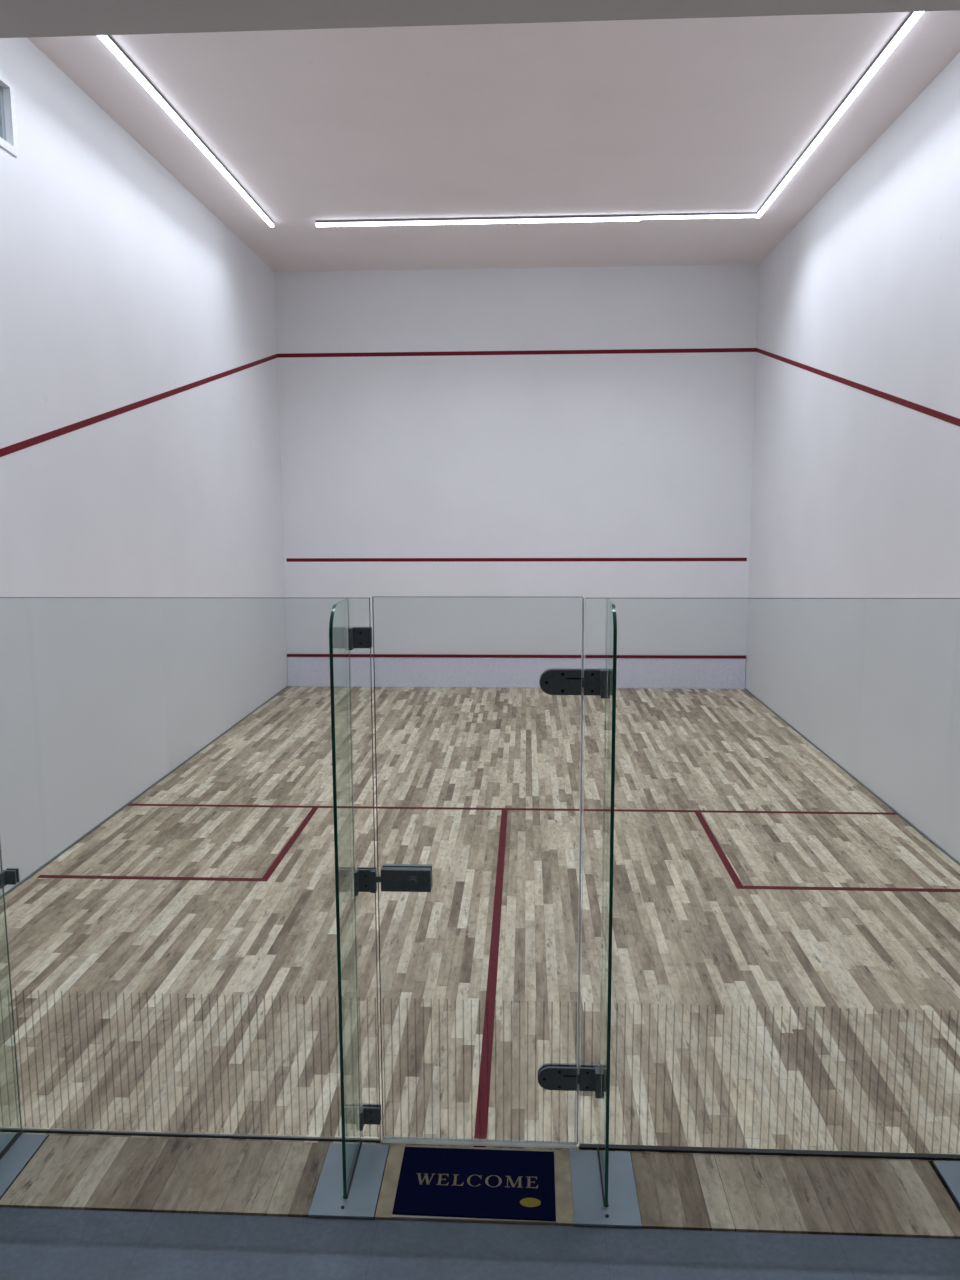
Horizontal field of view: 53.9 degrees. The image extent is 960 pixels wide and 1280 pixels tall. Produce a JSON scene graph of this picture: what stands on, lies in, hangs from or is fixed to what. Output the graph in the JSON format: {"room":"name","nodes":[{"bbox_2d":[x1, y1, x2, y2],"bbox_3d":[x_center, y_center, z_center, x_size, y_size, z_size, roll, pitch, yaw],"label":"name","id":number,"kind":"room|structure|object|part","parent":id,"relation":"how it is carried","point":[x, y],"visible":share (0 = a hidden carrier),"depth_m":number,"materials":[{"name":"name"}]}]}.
{"room":"squash court","nodes":[
{"label":"squash court","id":0,"kind":"room"},
{"bbox_2d":[0,38,287,895],"bbox_3d":[-3.225,-1.145,5.871,0.202,5.913,15.150,0,8,3],"label":"wall","id":1,"kind":"structure","parent":0,"point":[140,453],"depth_m":7.81,"materials":[{"name":"white paint"}]},
{"bbox_2d":[0,73,18,156],"bbox_3d":[-3.168,-3.386,5.793,0.109,0.459,1.019,0,8,3],"label":"window","id":2,"kind":"structure","parent":1,"relation":"in","point":[13,149],"depth_m":6.23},
{"bbox_3d":[-3.192,-3.392,5.795,0.060,0.367,0.912,0,8,3],"label":"sash","id":3,"kind":"part","parent":2,"relation":"part of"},
{"bbox_2d":[0,686,287,898],"bbox_3d":[-2.987,1.321,8.710,0.012,0.014,9.720,0,8,3],"label":"baseboard","id":4,"kind":"structure","parent":1,"relation":"attached to","point":[219,736],"depth_m":7.90,"materials":[{"name":"grey plastic"}]},
{"bbox_2d":[0,1135,329,1217],"bbox_3d":[-1.175,2.072,3.597,1.138,0.100,0.385,0,8,3],"label":"floor","id":5,"kind":"structure","parent":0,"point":[130,1174],"depth_m":3.56,"materials":[{"name":"beige wood"}]},
{"bbox_2d":[0,0,645,19],"bbox_3d":[-0.146,-1.782,0.543,6.470,0.140,5.080,0,8,3],"label":"ceiling","id":6,"kind":"structure","parent":0,"point":[9,9],"depth_m":3.06,"materials":[{"name":"grey paint"}]},
{"bbox_2d":[375,1145,573,1225],"bbox_3d":[-0.012,2.076,3.540,0.707,0.100,0.385,0,8,3],"label":"floor","id":7,"kind":"structure","parent":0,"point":[563,1184],"depth_m":3.49,"materials":[{"name":"brown wood"}]},
{"bbox_2d":[391,1147,556,1222],"bbox_3d":[-0.013,2.022,3.524,0.588,0.009,0.368,0,8,3],"label":"door mat","id":8,"kind":"object","parent":7,"relation":"on","point":[434,1183],"visible":1,"depth_m":3.50,"materials":[{"name":"blue fabric"}]},
{"bbox_2d":[0,686,959,1189],"bbox_3d":[0.239,1.395,8.565,6.470,0.122,9.770,0,8,3],"label":"floor","id":9,"kind":"structure","parent":0,"point":[786,943],"depth_m":5.50,"materials":[{"name":"brown wood"}]},
{"bbox_2d":[0,1133,47,1198],"bbox_3d":[-1.867,2.019,3.618,0.236,0.012,0.385,0,8,3],"label":"floor plate","id":10,"kind":"object","parent":9,"relation":"on","point":[24,1148],"visible":1,"depth_m":3.69,"materials":[{"name":"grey metal"}]},
{"bbox_2d":[0,844,22,1159],"bbox_3d":[-1.844,0.935,3.531,0.065,2.166,0.342,0,8,3],"label":"glass fin","id":11,"kind":"object","parent":10,"relation":"on","point":[10,876],"visible":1,"depth_m":3.70,"materials":[{"name":"clear glass"}]},
{"bbox_2d":[308,1143,388,1218],"bbox_3d":[-0.486,2.023,3.550,0.236,0.012,0.385,0,8,3],"label":"floor plate","id":12,"kind":"object","parent":9,"relation":"on","point":[328,1201],"visible":1,"depth_m":3.52,"materials":[{"name":"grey metal"}]},
{"bbox_2d":[329,598,381,1198],"bbox_3d":[-0.449,0.939,3.462,0.094,2.166,0.342,0,8,3],"label":"glass fin","id":13,"kind":"object","parent":12,"relation":"on","point":[358,637],"visible":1,"depth_m":3.47,"materials":[{"name":"clear glass"}]},
{"bbox_2d":[0,597,959,1160],"bbox_3d":[-0.690,0.920,3.626,5.090,2.172,0.022,0,8,3],"label":"glass wall","id":14,"kind":"structure","parent":9,"relation":"on","point":[614,1147],"depth_m":3.68,"materials":[{"name":"clear glass"}]},
{"bbox_2d":[372,596,583,1148],"bbox_3d":[-0.006,0.921,3.579,0.779,2.175,0.084,0,8,3],"label":"door","id":15,"kind":"structure","parent":14,"relation":"in","point":[554,681],"depth_m":3.58,"materials":[{"name":"clear glass"}]},
{"bbox_3d":[-0.253,0.912,3.559,0.042,0.042,0.021,0,8,3],"label":"turn knob","id":16,"kind":"part","parent":15,"relation":"part of","materials":[{"name":"black metal"}]},
{"bbox_2d":[569,1150,641,1227],"bbox_3d":[0.459,2.026,3.503,0.236,0.012,0.385,0,8,3],"label":"floor plate","id":17,"kind":"object","parent":9,"relation":"on","point":[623,1210],"visible":0.97,"depth_m":3.47,"materials":[{"name":"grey metal"}]},
{"bbox_2d":[579,598,616,1206],"bbox_3d":[0.425,0.942,3.420,0.098,2.166,0.343,0,8,3],"label":"glass fin","id":18,"kind":"object","parent":17,"relation":"on","point":[602,682],"visible":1,"depth_m":3.37,"materials":[{"name":"clear glass"}]},
{"bbox_2d":[933,1161,959,1205],"bbox_3d":[1.849,2.030,3.435,0.236,0.012,0.385,0,8,3],"label":"floor plate","id":19,"kind":"object","parent":9,"relation":"on","point":[949,1171],"visible":1,"depth_m":3.56,"materials":[{"name":"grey metal"}]},
{"bbox_2d":[0,1207,959,1279],"bbox_3d":[-0.137,2.441,0.976,6.470,0.114,4.789,0,8,3],"label":"floor","id":20,"kind":"structure","parent":0,"point":[36,1244],"depth_m":3.21,"materials":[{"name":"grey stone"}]},
{"bbox_2d":[0,0,959,37],"bbox_3d":[-0.022,-2.910,3.010,6.470,1.703,0.120,0,8,3],"label":"wall","id":21,"kind":"structure","parent":0,"point":[648,9],"depth_m":3.13,"materials":[{"name":"grey paint"}]},
{"bbox_2d":[28,10,959,271],"bbox_3d":[0.215,-4.358,7.736,6.470,0.120,9.850,0,8,3],"label":"ceiling","id":22,"kind":"structure","parent":0,"point":[684,115],"depth_m":7.90,"materials":[{"name":"paint"}]},
{"bbox_2d":[98,35,273,226],"bbox_3d":[-2.491,-4.199,7.290,0.044,0.052,6.660,0,8,3],"label":"linear light","id":23,"kind":"object","parent":22,"relation":"attached to","point":[107,40],"visible":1,"depth_m":7.69,"materials":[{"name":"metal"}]},
{"bbox_2d":[316,214,639,226],"bbox_3d":[-0.037,-4.639,10.454,3.588,0.058,0.044,0,8,3],"label":"linear light","id":24,"kind":"object","parent":22,"relation":"attached to","point":[628,217],"visible":1,"depth_m":10.44,"materials":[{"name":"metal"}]},
{"bbox_2d":[640,212,755,219],"bbox_3d":[2.383,-4.638,10.334,1.255,0.046,0.036,0,8,3],"label":"linear light","id":25,"kind":"object","parent":22,"relation":"attached to","point":[738,214],"visible":1,"depth_m":10.32,"materials":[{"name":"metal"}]},
{"bbox_2d":[756,11,923,217],"bbox_3d":[2.873,-4.184,7.027,0.044,0.052,6.660,0,8,3],"label":"linear light","id":26,"kind":"object","parent":22,"relation":"attached to","point":[912,17],"visible":1,"depth_m":7.40,"materials":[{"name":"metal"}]},
{"bbox_2d":[275,264,759,670],"bbox_3d":[0.472,-2.161,13.102,6.470,5.893,0.202,0,8,3],"label":"wall","id":27,"kind":"structure","parent":0,"point":[575,433],"depth_m":12.95,"materials":[{"name":"white paint"}]},
{"bbox_2d":[287,654,745,688],"bbox_3d":[0.476,0.441,13.343,6.458,0.468,0.029,0,8,3],"label":"board","id":28,"kind":"object","parent":27,"relation":"attached to","point":[308,670],"visible":1,"depth_m":13.35,"materials":[{"name":"paint"}]},
{"bbox_2d":[630,1152,959,1238],"bbox_3d":[1.147,2.079,3.483,1.138,0.100,0.385,0,8,3],"label":"floor","id":29,"kind":"structure","parent":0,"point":[675,1191],"depth_m":3.46,"materials":[{"name":"beige wood"}]},
{"bbox_2d":[745,53,959,861],"bbox_3d":[3.436,-1.126,5.544,0.202,5.913,15.150,0,8,3],"label":"wall","id":30,"kind":"structure","parent":0,"point":[856,469],"depth_m":8.39,"materials":[{"name":"white paint"}]},
{"bbox_2d":[744,688,959,865],"bbox_3d":[3.463,1.340,8.393,0.012,0.014,9.720,0,8,3],"label":"baseboard","id":31,"kind":"structure","parent":30,"relation":"attached to","point":[792,727],"depth_m":8.38,"materials":[{"name":"grey plastic"}]}
]}

